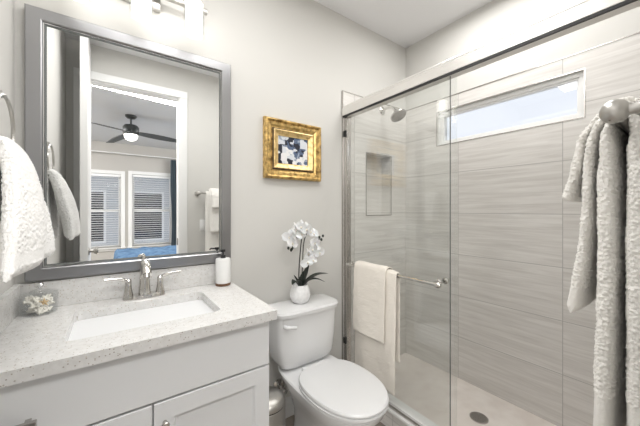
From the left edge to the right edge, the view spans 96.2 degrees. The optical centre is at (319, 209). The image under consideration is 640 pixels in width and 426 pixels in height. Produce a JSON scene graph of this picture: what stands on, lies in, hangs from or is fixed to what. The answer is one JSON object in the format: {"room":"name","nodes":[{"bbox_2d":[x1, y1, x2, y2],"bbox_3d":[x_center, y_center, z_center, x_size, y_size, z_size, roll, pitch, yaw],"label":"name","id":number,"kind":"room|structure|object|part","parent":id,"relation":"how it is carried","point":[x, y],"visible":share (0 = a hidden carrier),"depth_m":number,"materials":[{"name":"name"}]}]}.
{"room":"bathroom","nodes":[
{"label":"bathroom","id":0,"kind":"room"},
{"bbox_2d":[0,0,13,294],"bbox_3d":[-0.739,-0.055,0.394,0.120,2.730,1.694,0,0,-36],"label":"wall","id":1,"kind":"structure","parent":0,"point":[6,6],"depth_m":1.03,"materials":[{"name":"white paint"}]},
{"bbox_2d":[0,90,15,141],"bbox_3d":[-0.927,-0.252,0.810,0.061,0.210,0.186,0,0,-36],"label":"towel ring","id":2,"kind":"object","parent":1,"relation":"attached to","point":[2,95],"visible":0.63,"depth_m":0.88,"materials":[{"name":"silver metal"}]},
{"bbox_2d":[0,135,54,282],"bbox_3d":[-0.817,-0.023,0.744,0.159,0.367,0.446,0,0,-37],"label":"hand towel","id":3,"kind":"object","parent":1,"relation":"attached to","point":[27,238],"visible":1,"depth_m":0.72,"materials":[{"name":"white fabric"}]},
{"bbox_2d":[14,0,405,396],"bbox_3d":[-0.248,-0.055,1.870,2.647,2.730,0.120,0,0,-36],"label":"wall","id":4,"kind":"structure","parent":0,"point":[290,60],"depth_m":1.77,"materials":[{"name":"white paint"}]},
{"bbox_2d":[14,263,214,311],"bbox_3d":[-0.842,0.342,1.353,0.836,0.108,0.019,0,0,-36],"label":"backsplash","id":5,"kind":"structure","parent":4,"relation":"attached to","point":[78,290],"depth_m":1.27,"materials":[{"name":"stone"}]},
{"bbox_2d":[24,3,230,281],"bbox_3d":[-0.825,-0.261,1.358,0.807,1.083,0.030,0,0,-36],"label":"wall mirror","id":6,"kind":"object","parent":4,"relation":"attached to","point":[127,138],"visible":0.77,"depth_m":1.30,"materials":[{"name":"grey metal"}]},
{"bbox_2d":[123,0,207,37],"bbox_3d":[-0.805,-0.963,1.290,0.590,0.234,0.165,0,0,-36],"label":"vanity light","id":7,"kind":"object","parent":4,"relation":"attached to","point":[142,9],"visible":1,"depth_m":1.35,"materials":[{"name":"white glass"}]},
{"bbox_3d":[-0.783,-0.931,1.260,0.074,0.152,0.074,0,0,-36],"label":"lamp shade","id":8,"kind":"part","parent":7,"relation":"part of","materials":[{"name":"white glass"}]},
{"bbox_3d":[-0.783,-0.924,1.260,0.092,0.156,0.092,0,0,-36],"label":"glass","id":9,"kind":"part","parent":7,"relation":"part of","materials":[{"name":"white glass"}]},
{"bbox_3d":[-0.847,-1.020,1.348,0.170,0.120,0.021,0,0,-36],"label":"plate","id":10,"kind":"part","parent":7,"relation":"part of","materials":[{"name":"silver metal"}]},
{"bbox_3d":[-0.608,-0.931,1.387,0.074,0.152,0.074,0,0,-36],"label":"lamp shade","id":11,"kind":"part","parent":7,"relation":"part of","materials":[{"name":"white glass"}]},
{"bbox_3d":[-0.608,-0.924,1.387,0.092,0.156,0.092,0,0,-36],"label":"glass","id":12,"kind":"part","parent":7,"relation":"part of","materials":[{"name":"white glass"}]},
{"bbox_2d":[273,377,287,394],"bbox_3d":[-0.218,1.016,1.729,0.072,0.211,0.141,0,0,-36],"label":"supply valve","id":13,"kind":"object","parent":4,"relation":"attached to","point":[279,383],"visible":0.51,"depth_m":1.76,"materials":[{"name":"silver metal"}]},
{"bbox_2d":[285,396,293,418],"bbox_3d":[-0.185,1.250,1.833,0.817,0.120,0.014,0,0,-36],"label":"baseboard","id":14,"kind":"structure","parent":4,"relation":"attached to","point":[289,407],"depth_m":1.82,"materials":[{"name":"white paint"}]},
{"bbox_2d":[263,116,320,181],"bbox_3d":[-0.165,-0.378,1.833,0.416,0.369,0.036,0,0,-36],"label":"framed picture","id":15,"kind":"object","parent":4,"relation":"attached to","point":[291,150],"visible":1,"depth_m":1.82,"materials":[{"name":"gold metal"}]},
{"bbox_2d":[278,135,306,165],"bbox_3d":[-0.174,-0.378,1.845,0.218,0.171,0.005,0,0,-36],"label":"artwork","id":16,"kind":"object","parent":15,"relation":"attached to","point":[292,149],"depth_m":1.84,"materials":[{"name":"blue"}]},
{"bbox_3d":[-0.169,-0.378,1.838,0.288,0.241,0.024,0,0,-36],"label":"frame","id":17,"kind":"part","parent":15,"relation":"part of","materials":[{"name":"gold metal"}]},
{"bbox_2d":[342,90,399,359],"bbox_3d":[0.455,0.221,2.297,0.726,2.178,0.012,0,0,-36],"label":"trim","id":18,"kind":"structure","parent":4,"relation":"attached to","point":[342,90],"depth_m":2.08,"materials":[{"name":"grey metal"}]},
{"bbox_2d":[343,91,405,362],"bbox_3d":[0.456,0.191,2.300,0.722,2.106,0.010,0,0,-36],"label":"wall tile","id":19,"kind":"structure","parent":4,"relation":"attached to","point":[380,239],"depth_m":2.28,"materials":[{"name":"beige tile"}]},
{"bbox_2d":[380,106,405,121],"bbox_3d":[0.569,-0.761,2.240,0.124,0.153,0.219,0,0,-36],"label":"shower fixture","id":20,"kind":"object","parent":19,"relation":"attached to","point":[399,114],"visible":1,"depth_m":2.20,"materials":[{"name":"silver metal"}]},
{"bbox_3d":[0.548,-0.792,2.268,0.019,0.059,0.134,0,0,-36],"label":"arm","id":21,"kind":"part","parent":20,"relation":"part of","materials":[{"name":"silver metal"}]},
{"bbox_2d":[366,152,391,215],"bbox_3d":[0.475,-0.202,2.305,0.296,0.491,0.004,0,0,-36],"label":"trim","id":22,"kind":"structure","parent":4,"relation":"attached to","point":[366,152],"depth_m":2.26,"materials":[{"name":"grey metal"}]},
{"bbox_2d":[367,153,390,214],"bbox_3d":[0.442,-0.202,2.350,0.292,0.487,0.103,0,0,-36],"label":"lining","id":23,"kind":"object","parent":4,"relation":"in","point":[378,166],"visible":0.69,"depth_m":2.41,"materials":[{"name":"tile"}]},
{"bbox_2d":[387,407,414,425],"bbox_3d":[0.655,1.196,1.470,0.117,0.017,1.560,0,0,-36],"label":"trim","id":24,"kind":"structure","parent":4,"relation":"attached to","point":[389,410],"depth_m":1.65,"materials":[{"name":"white paint"}]},
{"bbox_2d":[285,415,384,425],"bbox_3d":[0.249,1.370,1.184,2.647,0.120,1.814,0,0,-36],"label":"floor","id":25,"kind":"structure","parent":0,"point":[289,421],"depth_m":1.77,"materials":[{"name":"grey tile"}]},
{"bbox_2d":[0,300,268,425],"bbox_3d":[-0.681,0.872,1.115,0.816,0.877,0.592,0,0,-36],"label":"vanity cabinet","id":26,"kind":"object","parent":25,"relation":"on","point":[222,379],"visible":0.82,"depth_m":0.95,"materials":[{"name":"white paint"}]},
{"bbox_3d":[-0.785,0.548,0.697,0.143,0.028,0.039,0,0,-36],"label":"bar pull","id":27,"kind":"part","parent":26,"relation":"part of","materials":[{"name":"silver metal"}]},
{"bbox_3d":[-0.699,0.911,0.795,0.404,0.587,0.020,0,0,-36],"label":"door","id":28,"kind":"part","parent":26,"relation":"part of","materials":[{"name":"white paint"}]},
{"bbox_2d":[0,263,276,387],"bbox_3d":[-0.678,0.360,1.126,0.836,0.144,0.579,0,0,-36],"label":"countertop","id":29,"kind":"structure","parent":26,"relation":"on","point":[34,348],"depth_m":1.03,"materials":[{"name":"stone"}]},
{"bbox_2d":[18,282,58,317],"bbox_3d":[-1.073,0.336,1.097,0.110,0.120,0.110,0,0,-36],"label":"glass jar","id":30,"kind":"object","parent":29,"relation":"on","point":[39,285],"visible":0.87,"depth_m":1.09,"materials":[{"name":"clear glass"}]},
{"bbox_2d":[22,295,33,304],"bbox_3d":[-1.099,0.343,1.082,0.031,0.038,0.033,0,0,-36],"label":"coral piece","id":31,"kind":"object","parent":30,"relation":"in","point":[28,299],"visible":1,"depth_m":1.08,"materials":[{"name":"white"}]},
{"bbox_2d":[29,302,40,308],"bbox_3d":[-1.069,0.358,1.077,0.031,0.023,0.035,0,0,-36],"label":"coral piece","id":32,"kind":"object","parent":30,"relation":"in","point":[33,305],"visible":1,"depth_m":1.07,"materials":[{"name":"white"}]},
{"bbox_2d":[32,296,43,303],"bbox_3d":[-1.071,0.340,1.086,0.036,0.023,0.026,0,0,15],"label":"coral piece","id":33,"kind":"object","parent":30,"relation":"in","point":[35,299],"visible":1,"depth_m":1.08,"materials":[{"name":"white"}]},
{"bbox_2d":[34,307,43,314],"bbox_3d":[-1.047,0.376,1.074,0.020,0.026,0.031,0,0,25],"label":"coral piece","id":34,"kind":"object","parent":30,"relation":"in","point":[38,311],"visible":1,"depth_m":1.07,"materials":[{"name":"white"}]},
{"bbox_3d":[-1.073,0.288,1.097,0.028,0.025,0.028,0,0,-36],"label":"knob","id":35,"kind":"part","parent":30,"relation":"part of","materials":[{"name":"silver metal"}]},
{"bbox_2d":[39,298,48,304],"bbox_3d":[-1.040,0.346,1.083,0.032,0.031,0.008,0,0,-36],"label":"starfish","id":36,"kind":"object","parent":30,"relation":"in","point":[44,301],"visible":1,"depth_m":1.08,"materials":[{"name":"brown"}]},
{"bbox_2d":[42,296,51,302],"bbox_3d":[-1.054,0.344,1.105,0.034,0.024,0.036,0,0,-36],"label":"coral piece","id":37,"kind":"object","parent":30,"relation":"in","point":[48,298],"visible":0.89,"depth_m":1.10,"materials":[{"name":"white"}]},
{"bbox_2d":[42,306,52,312],"bbox_3d":[-1.042,0.377,1.095,0.021,0.024,0.037,0,0,32],"label":"coral piece","id":38,"kind":"object","parent":30,"relation":"in","point":[46,308],"visible":1,"depth_m":1.09,"materials":[{"name":"white"}]},
{"bbox_2d":[104,255,180,300],"bbox_3d":[-0.777,0.301,1.277,0.294,0.188,0.154,0,0,-36],"label":"faucet","id":39,"kind":"object","parent":29,"relation":"on","point":[144,290],"visible":1,"depth_m":1.28,"materials":[{"name":"silver metal"}]},
{"bbox_3d":[-0.877,0.308,1.238,0.022,0.039,0.092,0,0,44],"label":"lever","id":40,"kind":"part","parent":39,"relation":"part of","materials":[{"name":"silver metal"}]},
{"bbox_3d":[-0.848,0.346,1.269,0.042,0.083,0.042,0,0,-36],"label":"handle post","id":41,"kind":"part","parent":39,"relation":"part of","materials":[{"name":"silver metal"}]},
{"bbox_3d":[-0.798,0.386,1.305,0.166,0.020,0.056,0,0,-36],"label":"plate","id":42,"kind":"part","parent":39,"relation":"part of","materials":[{"name":"silver metal"}]},
{"bbox_3d":[-0.773,0.302,1.271,0.052,0.167,0.136,0,0,-36],"label":"spout","id":43,"kind":"part","parent":39,"relation":"part of","materials":[{"name":"silver metal"}]},
{"bbox_3d":[-0.748,0.346,1.342,0.042,0.083,0.042,0,0,-36],"label":"handle post","id":44,"kind":"part","parent":39,"relation":"part of","materials":[{"name":"silver metal"}]},
{"bbox_3d":[-0.709,0.308,1.360,0.092,0.039,0.022,0,0,-26],"label":"lever","id":45,"kind":"part","parent":39,"relation":"part of","materials":[{"name":"silver metal"}]},
{"bbox_2d":[215,249,230,286],"bbox_3d":[-0.512,0.301,1.516,0.077,0.188,0.076,0,0,-36],"label":"soap dispenser","id":46,"kind":"object","parent":29,"relation":"on","point":[222,264],"visible":1,"depth_m":1.49,"materials":[{"name":"white ceramic"}]},
{"bbox_3d":[-0.494,0.685,0.916,0.024,0.024,0.026,0,0,-36],"label":"knob","id":47,"kind":"part","parent":26,"relation":"part of","materials":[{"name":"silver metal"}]},
{"bbox_3d":[-0.370,0.911,1.034,0.400,0.587,0.020,0,0,-36],"label":"door","id":48,"kind":"part","parent":26,"relation":"part of","materials":[{"name":"white paint"}]},
{"bbox_2d":[269,386,285,425],"bbox_3d":[-0.273,1.109,1.445,0.198,0.399,0.198,0,0,-36],"label":"waste bin","id":49,"kind":"object","parent":25,"relation":"on","point":[277,398],"visible":0.4,"depth_m":1.40,"materials":[{"name":"silver metal"}]},
{"bbox_2d":[268,294,388,425],"bbox_3d":[0.047,0.934,1.537,0.438,0.749,0.721,0,0,-36],"label":"toilet","id":50,"kind":"object","parent":25,"relation":"on","point":[324,389],"visible":0.98,"depth_m":1.56,"materials":[{"name":"white ceramic"}]},
{"bbox_3d":[-0.166,0.645,1.575,0.070,0.028,0.042,0,0,-30],"label":"flush lever","id":51,"kind":"part","parent":50,"relation":"part of","materials":[{"name":"white plastic"}]},
{"bbox_3d":[-0.103,0.754,1.744,0.408,0.308,0.196,0,0,-36],"label":"tank","id":52,"kind":"part","parent":50,"relation":"part of","materials":[{"name":"white ceramic"}]},
{"bbox_3d":[-0.100,0.580,1.740,0.438,0.040,0.221,0,0,-36],"label":"tank lid","id":53,"kind":"part","parent":50,"relation":"part of","materials":[{"name":"white ceramic"}]},
{"bbox_2d":[281,220,327,303],"bbox_3d":[-0.098,0.308,1.754,0.333,0.503,0.134,0,0,-36],"label":"potted orchid","id":54,"kind":"object","parent":50,"relation":"on","point":[300,291],"visible":1,"depth_m":1.71,"materials":[{"name":"white plant"}]},
{"bbox_3d":[-0.179,0.149,1.657,0.090,0.073,0.024,0,0,-25],"label":"flower","id":55,"kind":"part","parent":54,"relation":"part of","materials":[{"name":"white plant"}]},
{"bbox_3d":[-0.160,0.187,1.668,0.085,0.071,0.020,0,0,-44],"label":"flower","id":56,"kind":"part","parent":54,"relation":"part of","materials":[{"name":"white plant"}]},
{"bbox_3d":[-0.146,0.107,1.673,0.020,0.072,0.094,0,0,18],"label":"flower","id":57,"kind":"part","parent":54,"relation":"part of","materials":[{"name":"white plant"}]},
{"bbox_3d":[-0.147,0.285,1.715,0.011,0.374,0.109,0,0,44],"label":"stem","id":58,"kind":"part","parent":54,"relation":"part of","materials":[{"name":"grey"}]},
{"bbox_3d":[-0.121,0.505,1.743,0.124,0.108,0.124,0,0,-36],"label":"pot","id":59,"kind":"part","parent":54,"relation":"part of","materials":[{"name":"white ceramic"}]},
{"bbox_3d":[-0.114,0.092,1.693,0.019,0.073,0.088,0,0,41],"label":"flower","id":60,"kind":"part","parent":54,"relation":"part of","materials":[{"name":"white plant"}]},
{"bbox_3d":[-0.115,0.140,1.705,0.033,0.068,0.086,0,0,37],"label":"flower","id":61,"kind":"part","parent":54,"relation":"part of","materials":[{"name":"white plant"}]},
{"bbox_3d":[-0.082,0.107,1.717,0.021,0.074,0.095,0,0,43],"label":"flower","id":62,"kind":"part","parent":54,"relation":"part of","materials":[{"name":"white plant"}]},
{"bbox_3d":[-0.077,0.307,1.719,0.090,0.076,0.022,0,0,-28],"label":"flower","id":63,"kind":"part","parent":54,"relation":"part of","materials":[{"name":"white plant"}]},
{"bbox_3d":[-0.054,0.304,1.787,0.142,0.336,0.010,0,0,-29],"label":"stem","id":64,"kind":"part","parent":54,"relation":"part of","materials":[{"name":"grey"}]},
{"bbox_3d":[-0.048,0.235,1.745,0.019,0.059,0.072,0,0,37],"label":"flower","id":65,"kind":"part","parent":54,"relation":"part of","materials":[{"name":"white plant"}]},
{"bbox_3d":[-0.045,0.300,1.741,0.072,0.058,0.026,0,0,-36],"label":"flower","id":66,"kind":"part","parent":54,"relation":"part of","materials":[{"name":"white plant"}]},
{"bbox_3d":[-0.039,0.140,1.756,0.074,0.058,0.029,0,0,-36],"label":"flower","id":67,"kind":"part","parent":54,"relation":"part of","materials":[{"name":"white plant"}]},
{"bbox_3d":[-0.030,0.196,1.757,0.081,0.067,0.026,0,0,-45],"label":"flower","id":68,"kind":"part","parent":54,"relation":"part of","materials":[{"name":"white plant"}]},
{"bbox_3d":[-0.005,0.255,1.762,0.081,0.067,0.025,0,0,-36],"label":"flower","id":69,"kind":"part","parent":54,"relation":"part of","materials":[{"name":"white plant"}]},
{"bbox_3d":[0.052,1.109,1.531,0.368,0.400,0.682,0,0,-36],"label":"bowl","id":70,"kind":"part","parent":50,"relation":"part of","materials":[{"name":"white ceramic"}]},
{"bbox_3d":[0.117,0.899,1.441,0.376,0.016,0.480,0,0,-36],"label":"seat","id":71,"kind":"part","parent":50,"relation":"part of","materials":[{"name":"white plastic"}]},
{"bbox_3d":[0.117,0.878,1.441,0.372,0.022,0.483,0,0,-36],"label":"seat lid","id":72,"kind":"part","parent":50,"relation":"part of","materials":[{"name":"white plastic"}]},
{"bbox_2d":[380,411,406,425],"bbox_3d":[0.650,1.258,1.475,0.095,0.105,1.574,0,0,-36],"label":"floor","id":73,"kind":"structure","parent":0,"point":[388,419],"depth_m":1.71,"materials":[{"name":"tile"}]},
{"bbox_2d":[314,0,492,47],"bbox_3d":[0.249,-1.480,1.184,2.647,0.120,1.814,0,0,-36],"label":"ceiling","id":74,"kind":"structure","parent":0,"point":[405,23],"depth_m":2.08,"materials":[{"name":"white paint"}]},
{"bbox_2d":[387,353,556,425],"bbox_3d":[0.952,1.277,1.694,0.650,0.066,1.574,0,0,-36],"label":"floor","id":75,"kind":"structure","parent":0,"point":[422,386],"depth_m":1.88,"materials":[{"name":"tile"}]},
{"bbox_2d":[470,412,488,423],"bbox_3d":[0.951,1.242,1.716,0.100,0.004,0.100,0,0,-36],"label":"shower drain","id":76,"kind":"object","parent":75,"relation":"on","point":[478,417],"visible":1,"depth_m":1.72,"materials":[{"name":"grey metal"}]},
{"bbox_2d":[406,0,639,144],"bbox_3d":[1.303,-0.055,1.874,0.130,2.730,1.694,0,0,-36],"label":"wall","id":77,"kind":"structure","parent":0,"point":[496,18],"depth_m":1.93,"materials":[{"name":"white paint"}]},
{"bbox_2d":[436,68,584,146],"bbox_3d":[1.221,-0.636,1.942,0.103,0.269,0.881,0,0,-36],"label":"window","id":78,"kind":"structure","parent":77,"relation":"in","point":[579,77],"depth_m":1.82,"materials":[{"name":"white paint"}]},
{"bbox_2d":[406,33,639,425],"bbox_3d":[1.211,0.191,1.882,0.010,2.106,1.574,0,0,-36],"label":"wall tile","id":79,"kind":"structure","parent":77,"relation":"attached to","point":[515,337],"depth_m":1.85,"materials":[{"name":"beige tile"}]},
{"bbox_2d":[406,32,639,110],"bbox_3d":[1.214,-0.865,1.875,0.012,0.006,1.559,0,0,-36],"label":"trim","id":80,"kind":"structure","parent":77,"relation":"attached to","point":[637,32],"depth_m":1.73,"materials":[{"name":"grey metal"}]},
{"bbox_3d":[0.742,-0.055,0.496,2.397,2.730,0.120,0,0,-36],"label":"wall","id":81,"kind":"structure","parent":0,"visible":0},
{"bbox_2d":[342,0,639,425],"bbox_3d":[0.655,0.215,1.471,0.086,1.946,1.560,0,0,-36],"label":"shower door frame","id":82,"kind":"structure","parent":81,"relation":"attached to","point":[580,14],"depth_m":1.43,"materials":[{"name":"silver metal"}]},
{"bbox_2d":[346,76,450,425],"bbox_3d":[0.402,0.245,1.735,0.081,1.838,0.769,0,0,-36],"label":"glass panel","id":83,"kind":"object","parent":82,"relation":"attached to","point":[437,284],"visible":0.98,"depth_m":1.45,"materials":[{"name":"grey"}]},
{"bbox_2d":[353,261,392,343],"bbox_3d":[0.324,0.553,1.788,0.110,0.444,0.270,0,0,-36],"label":"hand towel","id":84,"kind":"object","parent":83,"relation":"hanging from","point":[369,278],"visible":0.88,"depth_m":1.75,"materials":[{"name":"beige fabric"}]},
{"bbox_2d":[355,269,399,394],"bbox_3d":[0.344,0.697,1.766,0.075,0.697,0.340,0,0,-36],"label":"bath towel","id":85,"kind":"object","parent":83,"relation":"hanging from","point":[378,358],"visible":0.63,"depth_m":1.66,"materials":[{"name":"beige fabric"}]},
{"bbox_3d":[0.664,1.179,1.477,0.064,0.017,1.560,0,0,-36],"label":"threshold rail","id":86,"kind":"part","parent":82,"relation":"part of","materials":[{"name":"silver metal"}]},
{"bbox_2d":[442,277,448,283],"bbox_3d":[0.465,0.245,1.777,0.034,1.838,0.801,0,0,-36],"label":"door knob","id":87,"kind":"object","parent":82,"relation":"attached to","point":[445,280],"visible":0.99,"depth_m":1.51,"materials":[{"name":"silver metal"}]},
{"bbox_2d":[599,99,639,135],"bbox_3d":[0.766,-0.172,0.648,0.634,0.056,0.097,0,0,-36],"label":"towel bar","id":88,"kind":"object","parent":81,"relation":"attached to","point":[617,111],"visible":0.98,"depth_m":0.49,"materials":[{"name":"silver metal"}]},
{"bbox_2d":[562,96,639,201],"bbox_3d":[0.719,-0.123,0.670,0.327,0.208,0.181,0,0,-36],"label":"washcloth","id":89,"kind":"object","parent":88,"relation":"on","point":[572,191],"visible":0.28,"depth_m":0.62,"materials":[{"name":"white fabric"}]},
{"bbox_2d":[567,100,639,312],"bbox_3d":[0.722,0.004,0.674,0.368,0.439,0.156,0,0,-36],"label":"hand towel","id":90,"kind":"object","parent":88,"relation":"hanging from","point":[583,291],"visible":0.36,"depth_m":0.61,"materials":[{"name":"white fabric"}]},
{"bbox_2d":[593,114,639,425],"bbox_3d":[0.725,0.153,0.661,0.409,0.709,0.094,0,0,-36],"label":"bath towel","id":91,"kind":"object","parent":88,"relation":"hanging from","point":[616,371],"visible":0.98,"depth_m":0.56,"materials":[{"name":"white fabric"}]},
{"bbox_3d":[0.532,-0.172,0.479,0.056,0.056,0.097,0,0,-36],"label":"post","id":92,"kind":"part","parent":88,"relation":"part of","materials":[{"name":"silver metal"}]}
]}

